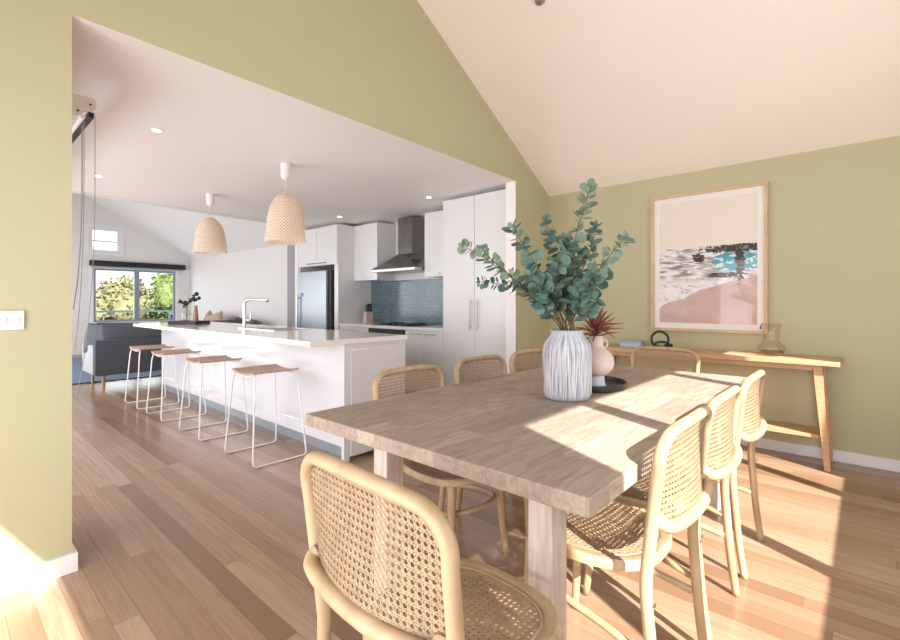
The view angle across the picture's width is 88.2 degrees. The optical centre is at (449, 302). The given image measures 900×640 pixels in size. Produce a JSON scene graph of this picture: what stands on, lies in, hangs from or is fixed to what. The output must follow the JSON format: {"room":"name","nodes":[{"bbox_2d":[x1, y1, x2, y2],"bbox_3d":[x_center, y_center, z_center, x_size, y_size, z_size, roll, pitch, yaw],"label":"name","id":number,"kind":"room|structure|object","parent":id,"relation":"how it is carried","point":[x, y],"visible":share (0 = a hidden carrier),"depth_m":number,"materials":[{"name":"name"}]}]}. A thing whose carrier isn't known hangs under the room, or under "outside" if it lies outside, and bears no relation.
{"room":"dining room","nodes":[
{"label":"dining room","id":0,"kind":"room"},
{"bbox_2d":[72,193,189,354],"bbox_3d":[-9.036,-0.992,10.375,0.120,4.383,5.890,0,0,42],"label":"wall","id":1,"kind":"structure","parent":0,"point":[139,247],"depth_m":11.04,"materials":[{"name":"white paint"}]},
{"bbox_2d":[86,223,123,255],"bbox_3d":[-8.290,-1.505,11.150,0.090,0.720,0.750,0,0,42],"label":"window","id":2,"kind":"structure","parent":1,"relation":"in","point":[89,227],"depth_m":11.14,"materials":[{"name":"white paint"}]},
{"bbox_2d":[89,266,178,323],"bbox_3d":[-7.857,-0.185,11.629,0.090,1.440,1.900,0,0,42],"label":"window","id":3,"kind":"structure","parent":1,"relation":"in","point":[92,317],"depth_m":11.59,"materials":[{"name":"grey metal"}]},
{"bbox_2d":[89,260,185,270],"bbox_3d":[-7.746,-0.925,11.609,0.099,0.160,2.050,0,0,42],"label":"roller blind","id":4,"kind":"object","parent":3,"relation":"attached to","point":[97,263],"visible":1,"depth_m":11.51,"materials":[{"name":"black fabric"}]},
{"bbox_2d":[72,191,314,229],"bbox_3d":[-3.316,-2.172,6.221,0.100,2.023,4.390,0,0,42],"label":"wall","id":5,"kind":"structure","parent":0,"point":[75,192],"depth_m":5.98,"materials":[{"name":"white paint"}]},
{"bbox_2d":[202,319,242,323],"bbox_3d":[-3.923,0.535,7.786,0.182,0.515,0.880,0,0,42],"label":"cushion","id":6,"kind":"object","parent":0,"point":[240,321],"visible":0.06,"depth_m":7.89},
{"bbox_2d":[0,0,548,574],"bbox_3d":[-0.758,-0.992,3.204,0.120,4.383,5.440,0,0,42],"label":"wall","id":7,"kind":"structure","parent":0,"point":[382,69],"depth_m":2.23,"materials":[{"name":"paint"}]},
{"bbox_2d":[0,311,23,329],"bbox_3d":[-1.835,0.072,1.909,0.016,0.080,0.124,0,0,42],"label":"light switch","id":8,"kind":"object","parent":7,"relation":"attached to","point":[9,320],"visible":1,"depth_m":1.92,"materials":[{"name":"plastic"}]},
{"bbox_2d":[0,543,77,596],"bbox_3d":[-2.154,1.159,1.659,0.156,0.082,1.276,0,0,42],"label":"baseboard","id":9,"kind":"structure","parent":7,"relation":"attached to","point":[13,581],"depth_m":1.98,"materials":[{"name":"white paint"}]},
{"bbox_2d":[295,232,298,326],"bbox_3d":[-2.297,0.020,7.827,0.100,2.360,0.640,0,0,42],"label":"wall","id":10,"kind":"structure","parent":0,"point":[296,246],"depth_m":7.59,"materials":[{"name":"white paint"}]},
{"bbox_2d":[287,235,294,326],"bbox_3d":[-2.435,0.028,7.972,0.300,2.345,0.610,0,0,42],"label":"trim","id":11,"kind":"structure","parent":10,"relation":"attached to","point":[290,248],"depth_m":7.75,"materials":[{"name":"grey paint"}]},
{"bbox_2d":[0,355,899,639],"bbox_3d":[-3.415,1.260,5.603,14.820,0.120,5.680,0,0,42],"label":"floor","id":12,"kind":"structure","parent":0,"point":[176,535],"depth_m":2.28,"materials":[{"name":"brown wood"}]},
{"bbox_2d":[72,357,161,384],"bbox_3d":[-6.454,1.192,8.859,4.145,0.016,2.700,0,0,42],"label":"rug","id":13,"kind":"object","parent":12,"relation":"on","point":[76,362],"visible":0.18,"depth_m":7.60,"materials":[{"name":"blue fabric"}]},
{"bbox_2d":[82,337,161,388],"bbox_3d":[-4.411,0.860,7.492,0.850,0.680,2.290,0,0,42],"label":"sofa","id":14,"kind":"object","parent":12,"relation":"on","point":[102,358],"visible":0.5,"depth_m":6.59,"materials":[{"name":"grey fabric"}]},
{"bbox_2d":[83,323,98,352],"bbox_3d":[-5.115,0.510,6.720,0.442,0.433,0.167,0,0,16],"label":"throw cushion","id":15,"kind":"object","parent":14,"relation":"on","point":[92,335],"visible":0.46,"depth_m":6.68,"materials":[{"name":"fabric"}]},
{"bbox_2d":[97,321,167,339],"bbox_3d":[-4.633,0.535,7.000,0.182,0.515,1.140,0,0,42],"label":"cushion","id":16,"kind":"object","parent":14,"relation":"on","point":[106,331],"visible":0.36,"depth_m":6.76,"materials":[{"name":"grey fabric"}]},
{"bbox_2d":[125,344,178,409],"bbox_3d":[-3.545,0.857,5.520,0.510,0.686,0.437,0,0,42],"label":"bar stool","id":17,"kind":"object","parent":12,"relation":"on","point":[162,346],"visible":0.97,"depth_m":5.51,"materials":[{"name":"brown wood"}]},
{"bbox_2d":[146,349,205,421],"bbox_3d":[-2.942,0.857,4.986,0.510,0.686,0.437,0,0,42],"label":"bar stool","id":18,"kind":"object","parent":12,"relation":"on","point":[158,353],"visible":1,"depth_m":4.98,"materials":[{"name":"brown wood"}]},
{"bbox_2d":[179,355,248,440],"bbox_3d":[-2.205,0.857,4.332,0.510,0.686,0.437,0,0,42],"label":"bar stool","id":19,"kind":"object","parent":12,"relation":"on","point":[208,359],"visible":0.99,"depth_m":4.33,"materials":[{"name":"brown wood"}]},
{"bbox_2d":[224,364,306,467],"bbox_3d":[-1.458,0.857,3.668,0.510,0.686,0.437,0,0,42],"label":"bar stool","id":20,"kind":"object","parent":12,"relation":"on","point":[253,371],"visible":1,"depth_m":3.66,"materials":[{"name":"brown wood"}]},
{"bbox_2d":[162,330,404,461],"bbox_3d":[-2.161,0.755,5.124,4.285,0.889,0.610,0,0,42],"label":"kitchen island","id":21,"kind":"object","parent":12,"relation":"on","point":[334,376],"visible":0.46,"depth_m":4.06,"materials":[{"name":"white paint"}]},
{"bbox_2d":[133,322,406,346],"bbox_3d":[-2.284,0.290,5.043,4.350,0.040,0.925,0,0,42],"label":"island countertop","id":22,"kind":"structure","parent":21,"relation":"on","point":[310,337],"depth_m":4.02,"materials":[{"name":"white stone"}]},
{"bbox_2d":[168,320,209,324],"bbox_3d":[-3.333,0.249,5.933,0.400,0.042,0.260,0,0,12],"label":"serving tray","id":23,"kind":"object","parent":22,"relation":"on","point":[181,322],"visible":0.98,"depth_m":5.82,"materials":[{"name":"black paint"}]},
{"bbox_2d":[193,306,198,320],"bbox_3d":[-3.236,0.144,5.906,0.068,0.225,0.068,0,0,42],"label":"bottle vase","id":24,"kind":"object","parent":23,"relation":"on","point":[195,313],"visible":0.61,"depth_m":5.89,"materials":[{"name":"brown ceramic"}]},
{"bbox_3d":[-3.380,0.140,5.956,0.120,0.235,0.120,0,0,42],"label":"glass bottle vase","id":25,"kind":"object","parent":23,"relation":"on","visible":0},
{"bbox_2d":[178,292,200,320],"bbox_3d":[-3.366,0.049,5.974,0.322,0.382,0.119,0,0,13],"label":"sprig","id":26,"kind":"object","parent":25,"relation":"in","point":[186,303],"visible":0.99,"depth_m":5.95,"materials":[{"name":"green plant"}]},
{"bbox_2d":[242,298,268,326],"bbox_3d":[-2.160,0.107,5.161,0.296,0.325,0.042,0,0,2],"label":"tap","id":27,"kind":"object","parent":22,"relation":"on","point":[245,319],"visible":0.99,"depth_m":5.15,"materials":[{"name":"silver metal"}]},
{"bbox_2d":[238,326,307,330],"bbox_3d":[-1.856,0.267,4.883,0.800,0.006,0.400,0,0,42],"label":"sink","id":28,"kind":"object","parent":22,"relation":"in","point":[269,328],"visible":0.97,"depth_m":4.87,"materials":[{"name":"silver metal"}]},
{"bbox_2d":[296,270,333,329],"bbox_3d":[-1.933,0.350,7.409,0.880,1.700,0.714,0,0,42],"label":"refrigerator","id":29,"kind":"object","parent":12,"relation":"on","point":[315,289],"visible":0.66,"depth_m":7.12,"materials":[{"name":"grey metal"}]},
{"bbox_2d":[298,224,371,329],"bbox_3d":[-1.861,0.018,7.414,1.097,2.365,0.667,0,0,42],"label":"tall cabinet","id":30,"kind":"object","parent":12,"relation":"on","point":[331,247],"visible":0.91,"depth_m":7.00,"materials":[{"name":"white paint"}]},
{"bbox_2d":[340,326,367,331],"bbox_3d":[-1.187,0.771,6.832,0.680,0.858,0.627,0,0,42],"label":"base cabinet","id":31,"kind":"object","parent":12,"relation":"on","point":[343,328],"visible":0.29,"depth_m":6.59,"materials":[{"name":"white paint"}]},
{"bbox_2d":[339,322,442,331],"bbox_3d":[-0.662,0.320,6.367,2.083,0.040,0.614,0,0,42],"label":"countertop","id":32,"kind":"structure","parent":31,"relation":"on","point":[436,328],"depth_m":6.04,"materials":[{"name":"white stone"}]},
{"bbox_2d":[363,304,372,322],"bbox_3d":[-1.225,0.155,6.940,0.080,0.290,0.120,0,0,42],"label":"knife block","id":33,"kind":"object","parent":32,"relation":"on","point":[368,314],"visible":0.97,"depth_m":6.92,"materials":[{"name":"brown wood"}]},
{"bbox_2d":[372,322,433,325],"bbox_3d":[-0.650,0.286,6.353,0.720,0.026,0.500,0,0,42],"label":"cooktop","id":34,"kind":"object","parent":32,"relation":"in","point":[387,323],"visible":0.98,"depth_m":6.25,"materials":[{"name":"black glass"}]},
{"bbox_2d":[368,328,407,393],"bbox_3d":[-0.658,0.771,6.351,0.746,0.858,0.632,0,0,42],"label":"oven","id":35,"kind":"object","parent":12,"relation":"on","point":[373,330],"visible":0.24,"depth_m":6.11,"materials":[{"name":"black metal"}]},
{"bbox_2d":[405,330,442,392],"bbox_3d":[-0.136,0.771,5.883,0.653,0.858,0.627,0,0,42],"label":"base cabinet","id":36,"kind":"object","parent":12,"relation":"on","point":[421,347],"visible":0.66,"depth_m":5.67,"materials":[{"name":"white paint"}]},
{"bbox_2d":[300,451,562,639],"bbox_3d":[-0.016,0.763,1.084,0.498,0.877,0.540,0,0,44],"label":"dining chair","id":37,"kind":"object","parent":12,"relation":"on","point":[370,621],"visible":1,"depth_m":0.91,"materials":[{"name":"wicker"}]},
{"bbox_2d":[372,364,508,556],"bbox_3d":[-0.035,0.763,2.224,0.540,0.877,0.498,0,0,42],"label":"dining chair","id":38,"kind":"object","parent":12,"relation":"on","point":[440,478],"visible":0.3,"depth_m":2.19,"materials":[{"name":"wood"}]},
{"bbox_2d":[443,189,505,385],"bbox_3d":[0.454,0.003,5.345,0.940,2.395,0.635,0,0,42],"label":"pantry cabinet","id":39,"kind":"object","parent":12,"relation":"on","point":[474,318],"visible":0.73,"depth_m":5.14,"materials":[{"name":"white paint"}]},
{"bbox_2d":[454,355,527,532],"bbox_3d":[0.359,0.763,2.690,0.540,0.877,0.498,0,0,42],"label":"dining chair","id":40,"kind":"object","parent":12,"relation":"on","point":[458,375],"visible":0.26,"depth_m":2.79,"materials":[{"name":"wicker"}]},
{"bbox_2d":[509,348,542,372],"bbox_3d":[0.727,0.763,3.098,0.540,0.877,0.498,0,0,42],"label":"dining chair","id":41,"kind":"object","parent":12,"relation":"on","point":[519,354],"visible":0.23,"depth_m":3.22,"materials":[{"name":"wicker"}]},
{"bbox_2d":[305,365,753,639],"bbox_3d":[0.618,0.820,2.278,1.200,0.760,2.240,0,0,42],"label":"dining table","id":42,"kind":"object","parent":12,"relation":"on","point":[502,432],"visible":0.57,"depth_m":1.61,"materials":[{"name":"brown wood"}]},
{"bbox_2d":[542,329,591,401],"bbox_3d":[0.542,0.281,2.149,0.223,0.316,0.223,0,0,42],"label":"ribbed vase","id":43,"kind":"object","parent":42,"relation":"on","point":[567,355],"visible":0.98,"depth_m":2.06,"materials":[{"name":"ceramic"}]},
{"bbox_2d":[457,178,634,330],"bbox_3d":[0.414,-0.084,2.144,0.762,0.968,0.390,0,0,3],"label":"bunch","id":44,"kind":"object","parent":43,"relation":"in","point":[546,287],"visible":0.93,"depth_m":2.07,"materials":[{"name":"green plant"}]},
{"bbox_2d":[592,376,627,392],"bbox_3d":[0.721,0.423,2.462,0.414,0.034,0.414,0,0,42],"label":"round tray","id":45,"kind":"object","parent":42,"relation":"on","point":[613,384],"visible":0.4,"depth_m":2.30,"materials":[{"name":"black paint"}]},
{"bbox_2d":[587,335,613,385],"bbox_3d":[0.740,0.297,2.360,0.182,0.264,0.182,0,0,42],"label":"vase","id":46,"kind":"object","parent":45,"relation":"on","point":[602,359],"visible":0.63,"depth_m":2.30,"materials":[{"name":"beige ceramic"}]},
{"bbox_2d":[575,306,623,340],"bbox_3d":[0.740,0.174,2.361,0.244,0.352,0.258,0,0,-8],"label":"succulent","id":47,"kind":"object","parent":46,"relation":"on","point":[597,324],"visible":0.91,"depth_m":2.33,"materials":[{"name":"red plant"}]},
{"bbox_2d":[520,405,713,639],"bbox_3d":[0.538,0.763,1.526,0.540,0.877,0.498,0,0,42],"label":"dining chair","id":48,"kind":"object","parent":12,"relation":"on","point":[653,551],"visible":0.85,"depth_m":1.38,"materials":[{"name":"wood"}]},
{"bbox_2d":[583,385,742,639],"bbox_3d":[0.863,0.763,1.893,0.540,0.877,0.498,0,0,42],"label":"dining chair","id":49,"kind":"object","parent":12,"relation":"on","point":[729,399],"visible":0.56,"depth_m":1.77,"materials":[{"name":"wood"}]},
{"bbox_2d":[630,346,700,488],"bbox_3d":[1.433,0.763,3.262,0.498,0.877,0.540,0,0,42],"label":"dining chair","id":50,"kind":"object","parent":12,"relation":"on","point":[680,351],"visible":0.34,"depth_m":3.43,"materials":[{"name":"wicker"}]},
{"bbox_2d":[636,370,766,579],"bbox_3d":[1.258,0.763,2.331,0.540,0.877,0.498,0,0,42],"label":"dining chair","id":51,"kind":"object","parent":12,"relation":"on","point":[756,429],"visible":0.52,"depth_m":2.10,"materials":[{"name":"wood"}]},
{"bbox_2d":[603,343,842,471],"bbox_3d":[2.121,0.805,3.973,1.883,0.790,0.430,0,0,42],"label":"console table","id":52,"kind":"object","parent":12,"relation":"on","point":[818,364],"visible":0.51,"depth_m":3.50,"materials":[{"name":"brown wood"}]},
{"bbox_2d":[620,339,644,346],"bbox_3d":[1.720,0.381,4.375,0.196,0.058,0.146,0,0,37],"label":"box","id":53,"kind":"object","parent":52,"relation":"on","point":[624,343],"visible":0.93,"depth_m":4.33,"materials":[{"name":"white"}]},
{"bbox_2d":[650,330,672,346],"bbox_3d":[1.889,0.328,4.139,0.188,0.161,0.102,0,0,22],"label":"ornament","id":54,"kind":"object","parent":52,"relation":"on","point":[667,344],"visible":0.87,"depth_m":4.16,"materials":[{"name":"black metal"}]},
{"bbox_2d":[721,414,820,438],"bbox_3d":[2.134,0.963,3.991,1.658,0.025,0.275,0,0,42],"label":"crossbar","id":55,"kind":"object","parent":52,"relation":"attached to","point":[775,426],"depth_m":3.51,"materials":[{"name":"brown wood"}]},
{"bbox_3d":[-5.189,0.880,10.219,3.000,0.640,0.915,0,0,42],"label":"sofa","id":56,"kind":"object","parent":12,"relation":"on","visible":0},
{"bbox_2d":[204,310,211,319],"bbox_3d":[-5.609,0.430,10.724,0.215,0.534,0.674,0,0,-28],"label":"throw cushion","id":57,"kind":"object","parent":56,"relation":"on","point":[209,313],"visible":0.23,"depth_m":10.69,"materials":[{"name":"beige fabric"}]},
{"bbox_2d":[206,311,222,320],"bbox_3d":[-5.255,0.440,10.296,0.684,0.551,0.215,0,0,32],"label":"throw cushion","id":58,"kind":"object","parent":56,"relation":"on","point":[217,316],"visible":0.3,"depth_m":10.20,"materials":[{"name":"beige fabric"}]},
{"bbox_2d":[227,316,260,324],"bbox_3d":[-4.382,0.400,9.620,1.493,0.245,0.454,0,0,42],"label":"knitted throw","id":59,"kind":"object","parent":56,"relation":"on","point":[254,322],"visible":0.28,"depth_m":9.31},
{"bbox_2d":[72,0,899,259],"bbox_3d":[-3.526,-2.242,5.481,14.820,2.163,6.010,0,0,42],"label":"ceiling","id":60,"kind":"structure","parent":0,"point":[609,92],"depth_m":3.64,"materials":[{"name":"paint"}]},
{"bbox_2d":[72,93,96,399],"bbox_3d":[-3.193,-0.309,3.619,3.009,1.732,0.152,0,0,42],"label":"track","id":61,"kind":"object","parent":60,"relation":"hanging from","point":[80,104],"visible":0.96,"depth_m":2.63,"materials":[{"name":"black metal"}]},
{"bbox_2d":[150,128,163,132],"bbox_3d":[-2.164,-1.272,3.423,0.088,0.005,0.088,0,0,42],"label":"recessed light","id":62,"kind":"object","parent":60,"relation":"in","point":[156,130],"visible":1,"depth_m":3.42,"materials":[{"name":"white paint"}]},
{"bbox_2d":[192,193,227,254],"bbox_3d":[-2.726,-0.903,5.277,0.364,0.676,0.364,0,0,42],"label":"pendant lamp","id":63,"kind":"object","parent":60,"relation":"hanging from","point":[216,234],"visible":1,"depth_m":5.18,"materials":[{"name":"beige wicker"}]},
{"bbox_2d":[264,163,306,244],"bbox_3d":[-1.489,-0.901,4.200,0.368,0.712,0.368,0,0,42],"label":"pendant lamp","id":64,"kind":"object","parent":60,"relation":"hanging from","point":[275,230],"visible":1,"depth_m":4.10,"materials":[{"name":"beige wicker"}]},
{"bbox_2d":[535,0,544,5],"bbox_3d":[0.645,-2.171,3.329,0.075,0.061,0.076,0,0,-7],"label":"ceiling fitting","id":65,"kind":"object","parent":60,"relation":"attached to","point":[537,2],"visible":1,"depth_m":3.32,"materials":[{"name":"metal"}]},
{"bbox_2d":[190,136,899,459],"bbox_3d":[-1.552,-0.050,7.667,14.820,2.500,0.120,0,0,42],"label":"wall","id":66,"kind":"structure","parent":0,"point":[834,212],"depth_m":3.69,"materials":[{"name":"green paint"}]},
{"bbox_2d":[354,222,394,280],"bbox_3d":[-1.150,-0.750,6.963,0.560,0.830,0.360,0,0,42],"label":"upper cabinet","id":67,"kind":"object","parent":66,"relation":"attached to","point":[374,243],"visible":1,"depth_m":6.81,"materials":[{"name":"white paint"}]},
{"bbox_2d":[370,216,424,273],"bbox_3d":[-0.621,-0.805,6.400,0.900,0.760,0.487,0,0,42],"label":"range hood","id":68,"kind":"object","parent":66,"relation":"attached to","point":[410,258],"visible":0.81,"depth_m":6.37,"materials":[{"name":"metal"}]},
{"bbox_2d":[371,278,442,324],"bbox_3d":[-0.460,-0.018,6.591,2.083,0.634,0.011,0,0,42],"label":"backsplash","id":69,"kind":"structure","parent":66,"relation":"attached to","point":[417,300],"depth_m":6.71,"materials":[{"name":"blue tile"}]},
{"bbox_2d":[425,210,442,277],"bbox_3d":[-0.021,-0.750,5.943,0.563,0.830,0.360,0,0,42],"label":"upper cabinet","id":70,"kind":"object","parent":66,"relation":"attached to","point":[433,220],"visible":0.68,"depth_m":5.90,"materials":[{"name":"white paint"}]},
{"bbox_2d":[651,181,767,333],"bbox_3d":[2.264,-0.369,4.112,0.922,1.249,0.039,0,0,42],"label":"framed picture","id":71,"kind":"object","parent":66,"relation":"attached to","point":[709,248],"visible":0.97,"depth_m":4.08,"materials":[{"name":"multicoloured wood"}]},
{"bbox_2d":[721,433,899,471],"bbox_3d":[2.458,1.159,3.954,3.650,0.082,0.016,0,0,42],"label":"baseboard","id":72,"kind":"structure","parent":66,"relation":"attached to","point":[788,447],"depth_m":3.52,"materials":[{"name":"white paint"}]},
{"label":"outside","id":73,"kind":"structure","parent":0,"visible":0},
{"bbox_3d":[-9.430,1.280,11.883,2.475,0.120,11.000,0,0,42],"label":"deck","id":74,"kind":"object","parent":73,"visible":0},
{"bbox_2d":[102,316,116,319],"bbox_3d":[-9.130,0.787,12.201,0.596,0.881,0.381,0,0,22],"label":"deck chair","id":75,"kind":"object","parent":74,"relation":"on","point":[105,318],"visible":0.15,"depth_m":12.09,"materials":[{"name":"black metal"}]},
{"bbox_2d":[96,310,172,318],"bbox_3d":[-10.274,0.720,12.645,0.060,1.000,11.000,0,0,42],"label":"balcony railing","id":76,"kind":"object","parent":74,"relation":"on","point":[168,311],"visible":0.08,"depth_m":13.93,"materials":[{"name":"blue metal"}]},
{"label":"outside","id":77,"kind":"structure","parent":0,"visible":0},
{"bbox_3d":[-39.638,4.300,56.001,106.100,0.200,150.000,0,0,42],"label":"ground","id":78,"kind":"structure","parent":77,"visible":0},
{"bbox_2d":[96,275,154,293],"bbox_3d":[-13.839,1.456,20.343,3.713,5.516,4.605,0,0,42],"label":"tree","id":79,"kind":"object","parent":78,"relation":"on","point":[140,280],"visible":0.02,"depth_m":20.72,"materials":[{"name":"green plant"}]},
{"bbox_2d":[96,277,155,319],"bbox_3d":[-12.732,1.623,17.327,3.507,5.190,4.929,0,0,-22],"label":"tree","id":80,"kind":"object","parent":78,"relation":"on","point":[118,295],"visible":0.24,"depth_m":16.12,"materials":[{"name":"green plant"}]},
{"bbox_2d":[145,273,172,318],"bbox_3d":[-11.687,1.144,19.691,4.530,6.142,4.181,0,0,42],"label":"tree","id":81,"kind":"object","parent":78,"relation":"on","point":[163,285],"visible":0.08,"depth_m":18.06,"materials":[{"name":"green plant"}]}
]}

